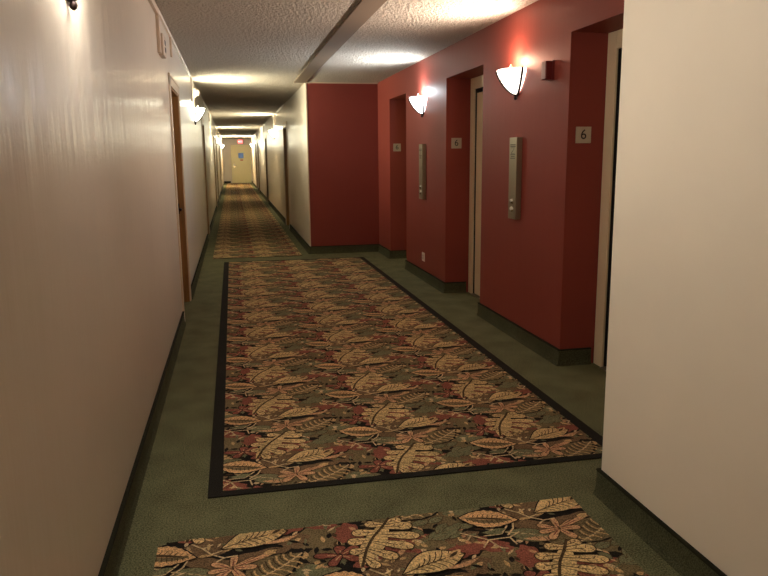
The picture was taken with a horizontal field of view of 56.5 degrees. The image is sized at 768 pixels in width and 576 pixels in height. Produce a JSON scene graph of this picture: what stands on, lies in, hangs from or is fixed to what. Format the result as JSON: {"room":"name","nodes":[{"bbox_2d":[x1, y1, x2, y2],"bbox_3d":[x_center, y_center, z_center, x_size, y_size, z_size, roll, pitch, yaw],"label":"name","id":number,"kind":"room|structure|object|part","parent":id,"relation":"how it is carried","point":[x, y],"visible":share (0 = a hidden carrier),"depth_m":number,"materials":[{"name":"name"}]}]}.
{"room":"hotel corridor","nodes":[
{"label":"hotel corridor","id":0,"kind":"room"},
{"bbox_2d":[0,0,223,575],"bbox_3d":[-4.377,-2.993,17.476,0.350,2.440,46.500,-3,11,-12],"label":"wall","id":1,"kind":"structure","parent":0,"point":[91,298],"depth_m":2.21,"materials":[{"name":"beige paint"}]},
{"bbox_2d":[67,0,77,9],"bbox_3d":[-0.896,-0.985,2.195,0.167,0.256,0.364,-3,11,-12],"label":"wall sconce","id":2,"kind":"object","parent":1,"relation":"attached to","point":[73,5],"visible":1,"depth_m":2.19,"materials":[{"name":"brown metal"}]},
{"bbox_2d":[98,183,224,575],"bbox_3d":[-4.183,-1.857,17.724,0.025,0.113,46.500,-3,11,-12],"label":"baseboard","id":3,"kind":"structure","parent":1,"relation":"attached to","point":[110,566],"depth_m":3.22,"materials":[{"name":"green carpet"}]},
{"bbox_2d":[159,33,166,58],"bbox_3d":[-1.594,-1.739,5.139,0.040,0.150,0.200,-3,11,-12],"label":"fire alarm strobe","id":4,"kind":"object","parent":1,"relation":"attached to","point":[163,42],"visible":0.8,"depth_m":5.06,"materials":[{"name":"beige plastic"}]},
{"bbox_2d":[148,0,192,104],"bbox_3d":[-0.964,-1.256,2.131,0.022,0.356,14.740,-3,11,-12],"label":"cable raceway","id":5,"kind":"object","parent":1,"relation":"attached to","point":[155,8],"visible":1,"depth_m":5.28,"materials":[{"name":"beige plastic"}]},
{"bbox_2d":[168,72,191,318],"bbox_3d":[-1.914,-0.807,6.467,0.171,2.081,1.116,-3,11,-12],"label":"door","id":6,"kind":"structure","parent":1,"relation":"in","point":[174,96],"depth_m":6.84,"materials":[{"name":"brown wood"}]},
{"bbox_2d":[193,88,198,97],"bbox_3d":[-2.599,-2.705,9.910,0.072,0.140,0.140,-3,11,-12],"label":"smoke detector","id":7,"kind":"object","parent":1,"relation":"attached to","point":[196,91],"visible":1,"depth_m":9.87,"materials":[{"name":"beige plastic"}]},
{"bbox_2d":[193,105,205,124],"bbox_3d":[-2.483,-2.331,9.639,0.167,0.256,0.364,-3,11,-12],"label":"wall sconce","id":8,"kind":"object","parent":1,"relation":"attached to","point":[198,112],"visible":0.99,"depth_m":9.54,"materials":[{"name":"white glass"}]},
{"bbox_3d":[-2.483,-2.330,9.640,0.150,0.178,0.344,-3,11,-12],"label":"lamp shade","id":9,"kind":"part","parent":8,"relation":"part of","materials":[{"name":"white glass"}]},
{"bbox_2d":[201,118,209,233],"bbox_3d":[-3.242,-1.941,12.697,0.171,2.081,1.116,-3,11,-12],"label":"door","id":10,"kind":"structure","parent":1,"relation":"in","point":[202,119],"depth_m":13.06,"materials":[{"name":"beige paint"}]},
{"bbox_2d":[199,92,221,137],"bbox_3d":[-5.929,-5.505,25.411,0.020,0.336,29.300,-3,11,-12],"label":"cable raceway","id":11,"kind":"object","parent":1,"relation":"attached to","point":[199,92],"visible":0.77,"depth_m":16.27,"materials":[{"name":"beige plastic"}]},
{"bbox_2d":[212,132,217,206],"bbox_3d":[-4.792,-3.265,19.966,0.171,2.081,1.116,-3,11,-12],"label":"door","id":12,"kind":"structure","parent":1,"relation":"in","point":[212,132],"depth_m":20.32,"materials":[{"name":"beige paint"}]},
{"bbox_2d":[215,136,218,198],"bbox_3d":[-5.469,-3.844,23.144,0.171,2.081,1.116,-3,11,-12],"label":"door","id":13,"kind":"structure","parent":1,"relation":"in","point":[215,136],"depth_m":23.47,"materials":[{"name":"beige paint"}]},
{"bbox_2d":[219,143,221,189],"bbox_3d":[-6.783,-4.966,29.306,0.171,2.081,1.116,-3,11,-12],"label":"door","id":14,"kind":"structure","parent":1,"relation":"in","point":[219,143],"depth_m":29.62,"materials":[{"name":"beige paint"}]},
{"bbox_2d":[222,139,251,182],"bbox_3d":[-8.246,-7.130,40.148,2.240,2.440,0.200,-3,11,-12],"label":"wall","id":15,"kind":"structure","parent":0,"point":[227,166],"depth_m":39.93,"materials":[{"name":"beige paint"}]},
{"bbox_2d":[231,145,251,182],"bbox_3d":[-8.000,-6.949,40.090,1.080,2.100,0.078,-3,11,-12],"label":"door","id":16,"kind":"structure","parent":15,"relation":"in","point":[241,170],"depth_m":40.12,"materials":[{"name":"beige wood"}]},
{"bbox_2d":[250,83,310,245],"bbox_3d":[-4.111,-4.432,25.281,0.350,2.440,31.074,-3,11,-12],"label":"wall","id":17,"kind":"structure","parent":0,"point":[293,111],"depth_m":13.30,"materials":[{"name":"beige paint"}]},
{"bbox_2d":[255,142,257,188],"bbox_3d":[-5.551,-5.393,31.566,0.171,2.081,1.116,-3,11,-12],"label":"door","id":18,"kind":"structure","parent":17,"relation":"in","point":[255,142],"depth_m":31.89,"materials":[{"name":"beige paint"}]},
{"bbox_2d":[257,140,259,191],"bbox_3d":[-5.037,-4.955,29.159,0.171,2.081,1.116,-3,11,-12],"label":"door","id":19,"kind":"structure","parent":17,"relation":"in","point":[257,140],"depth_m":29.52,"materials":[{"name":"beige paint"}]},
{"bbox_2d":[264,135,268,201],"bbox_3d":[-3.600,-3.727,22.419,0.171,2.081,1.116,-3,11,-12],"label":"door","id":20,"kind":"structure","parent":17,"relation":"in","point":[265,136],"depth_m":22.77,"materials":[{"name":"beige paint"}]},
{"bbox_2d":[250,104,283,138],"bbox_3d":[-4.710,-5.802,26.967,0.020,0.336,26.700,-3,11,-12],"label":"cable raceway","id":21,"kind":"object","parent":17,"relation":"attached to","point":[283,104],"visible":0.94,"depth_m":17.83,"materials":[{"name":"beige plastic"}]},
{"bbox_2d":[268,129,274,138],"bbox_3d":[-2.772,-3.797,17.619,0.167,0.256,0.364,-3,11,-12],"label":"wall sconce","id":22,"kind":"object","parent":17,"relation":"attached to","point":[271,132],"visible":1,"depth_m":17.52,"materials":[{"name":"white glass"}]},
{"bbox_2d":[282,121,289,224],"bbox_3d":[-1.886,-2.263,14.379,0.171,2.081,1.116,-3,11,-12],"label":"door","id":23,"kind":"structure","parent":17,"relation":"in","point":[285,136],"depth_m":14.76,"materials":[{"name":"beige paint"}]},
{"bbox_2d":[305,83,310,245],"bbox_3d":[-1.089,-1.756,10.282,0.015,2.325,0.024,-3,11,-12],"label":"trim","id":24,"kind":"structure","parent":17,"relation":"attached to","point":[305,83],"depth_m":10.27,"materials":[{"name":"beige paint"}]},
{"bbox_2d":[307,83,378,245],"bbox_3d":[-0.592,-1.734,10.446,1.020,2.440,0.120,-3,11,-12],"label":"wall","id":25,"kind":"structure","parent":0,"point":[342,118],"depth_m":10.37,"materials":[{"name":"red paint"}]},
{"bbox_2d":[306,82,377,83],"bbox_3d":[-0.598,-2.914,10.163,1.032,0.015,0.014,-3,11,-12],"label":"trim","id":26,"kind":"structure","parent":25,"relation":"attached to","point":[306,82],"depth_m":10.16,"materials":[{"name":"beige paint"}]},
{"bbox_2d":[154,0,537,138],"bbox_3d":[-2.642,-4.382,17.645,4.100,0.200,47.000,-3,11,-12],"label":"ceiling","id":27,"kind":"structure","parent":0,"point":[244,58],"depth_m":6.49,"materials":[{"name":"white paint"}]},
{"bbox_2d":[294,0,386,82],"bbox_3d":[0.388,-1.550,2.668,0.170,0.024,15.322,-3,11,-12],"label":"trim","id":28,"kind":"structure","parent":27,"relation":"attached to","point":[364,9],"depth_m":6.10,"materials":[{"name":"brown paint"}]},
{"bbox_2d":[118,183,680,575],"bbox_3d":[-2.618,-1.786,18.122,4.100,0.200,47.000,-3,11,-12],"label":"floor","id":29,"kind":"structure","parent":0,"point":[174,505],"depth_m":3.15,"materials":[{"name":"green carpet"}]},
{"bbox_2d":[213,183,301,258],"bbox_3d":[-4.950,-3.135,24.990,1.254,0.010,30.745,-3,11,-12],"label":"carpet runner","id":30,"kind":"object","parent":29,"relation":"on","point":[247,228],"visible":1,"depth_m":14.05,"materials":[{"name":"multicoloured carpet"}]},
{"bbox_2d":[153,496,648,575],"bbox_3d":[0.500,1.355,0.322,1.637,0.010,5.139,-3,11,-12],"label":"patterned carpet","id":31,"kind":"object","parent":29,"relation":"on","point":[555,536],"visible":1,"depth_m":2.58,"materials":[{"name":"multicoloured carpet"}]},
{"bbox_2d":[208,257,602,498],"bbox_3d":[-0.514,0.219,6.545,1.921,0.010,6.992,-3,11,-12],"label":"patterned carpet","id":32,"kind":"object","parent":29,"relation":"on","point":[330,371],"visible":1,"depth_m":4.26,"materials":[{"name":"multicoloured carpet"}]},
{"bbox_2d":[378,0,623,362],"bbox_3d":[1.009,-1.081,6.815,0.600,2.440,7.999,-3,11,-12],"label":"wall","id":33,"kind":"structure","parent":0,"point":[539,269],"depth_m":5.38,"materials":[{"name":"red paint"}]},
{"bbox_2d":[393,144,400,150],"bbox_3d":[0.177,-1.905,9.693,0.106,0.103,0.006,-3,11,-12],"label":"number plate","id":34,"kind":"object","parent":33,"relation":"attached to","point":[396,147],"visible":1,"depth_m":9.69,"materials":[{"name":"beige"}]},
{"bbox_2d":[408,93,426,116],"bbox_3d":[0.358,-2.015,7.893,0.167,0.256,0.364,-3,11,-12],"label":"wall sconce","id":35,"kind":"object","parent":33,"relation":"attached to","point":[418,102],"visible":1,"depth_m":7.81,"materials":[{"name":"white glass"}]},
{"bbox_3d":[0.357,-2.015,7.893,0.150,0.178,0.344,-3,11,-12],"label":"lamp shade","id":36,"kind":"part","parent":35,"relation":"part of","materials":[{"name":"white glass"}]},
{"bbox_2d":[419,144,425,198],"bbox_3d":[0.422,-1.298,7.986,0.063,0.605,0.144,-3,11,-12],"label":"panel","id":37,"kind":"object","parent":33,"relation":"attached to","point":[422,147],"visible":1,"depth_m":7.94,"materials":[{"name":"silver metal"}]},
{"bbox_2d":[451,138,461,147],"bbox_3d":[0.725,-1.450,7.157,0.106,0.103,0.006,-3,11,-12],"label":"number plate","id":38,"kind":"object","parent":33,"relation":"attached to","point":[455,142],"visible":1,"depth_m":7.15,"materials":[{"name":"beige"}]},
{"bbox_2d":[468,75,482,298],"bbox_3d":[1.030,-0.924,6.764,0.140,2.150,1.074,-3,11,-12],"label":"door","id":39,"kind":"structure","parent":33,"relation":"in","point":[476,108],"depth_m":7.12,"materials":[{"name":"beige metal"}]},
{"bbox_3d":[0.973,-0.890,6.964,0.034,1.988,0.393,-3,11,-12],"label":"panel","id":40,"kind":"part","parent":39,"relation":"part of","materials":[{"name":"beige metal"}]},
{"bbox_2d":[495,65,526,99],"bbox_3d":[0.914,-1.522,5.287,0.167,0.256,0.364,-3,11,-12],"label":"wall sconce","id":41,"kind":"object","parent":33,"relation":"attached to","point":[511,78],"visible":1,"depth_m":5.21,"materials":[{"name":"white glass"}]},
{"bbox_2d":[508,137,521,219],"bbox_3d":[0.979,-0.823,5.376,0.063,0.605,0.144,-3,11,-12],"label":"panel","id":42,"kind":"object","parent":33,"relation":"attached to","point":[515,149],"visible":1,"depth_m":5.34,"materials":[{"name":"silver metal"}]},
{"bbox_2d":[541,60,554,80],"bbox_3d":[1.083,-1.438,4.729,0.061,0.126,0.080,-3,11,-12],"label":"fire alarm box","id":43,"kind":"object","parent":33,"relation":"attached to","point":[547,70],"visible":1,"depth_m":4.70,"materials":[{"name":"red plastic"}]},
{"bbox_2d":[575,127,590,142],"bbox_3d":[1.276,-0.979,4.575,0.106,0.103,0.006,-3,11,-12],"label":"number plate","id":44,"kind":"object","parent":33,"relation":"attached to","point":[583,134],"visible":1,"depth_m":4.57,"materials":[{"name":"beige"}]},
{"bbox_2d":[593,29,622,370],"bbox_3d":[1.580,-0.454,4.182,0.140,2.150,1.073,-3,11,-12],"label":"door","id":45,"kind":"structure","parent":33,"relation":"in","point":[614,56],"depth_m":4.60,"materials":[{"name":"beige metal"}]},
{"bbox_2d":[601,0,767,575],"bbox_3d":[2.282,0.297,-0.734,1.258,2.440,7.545,-3,11,-12],"label":"wall","id":46,"kind":"structure","parent":0,"point":[685,429],"depth_m":2.30,"materials":[{"name":"beige paint"}]},
{"bbox_2d":[252,181,726,575],"bbox_3d":[-2.086,-1.956,18.153,1.282,0.113,46.500,-3,11,-12],"label":"baseboard","id":47,"kind":"structure","parent":46,"relation":"attached to","point":[669,545],"depth_m":2.96,"materials":[{"name":"green carpet"}]}
]}

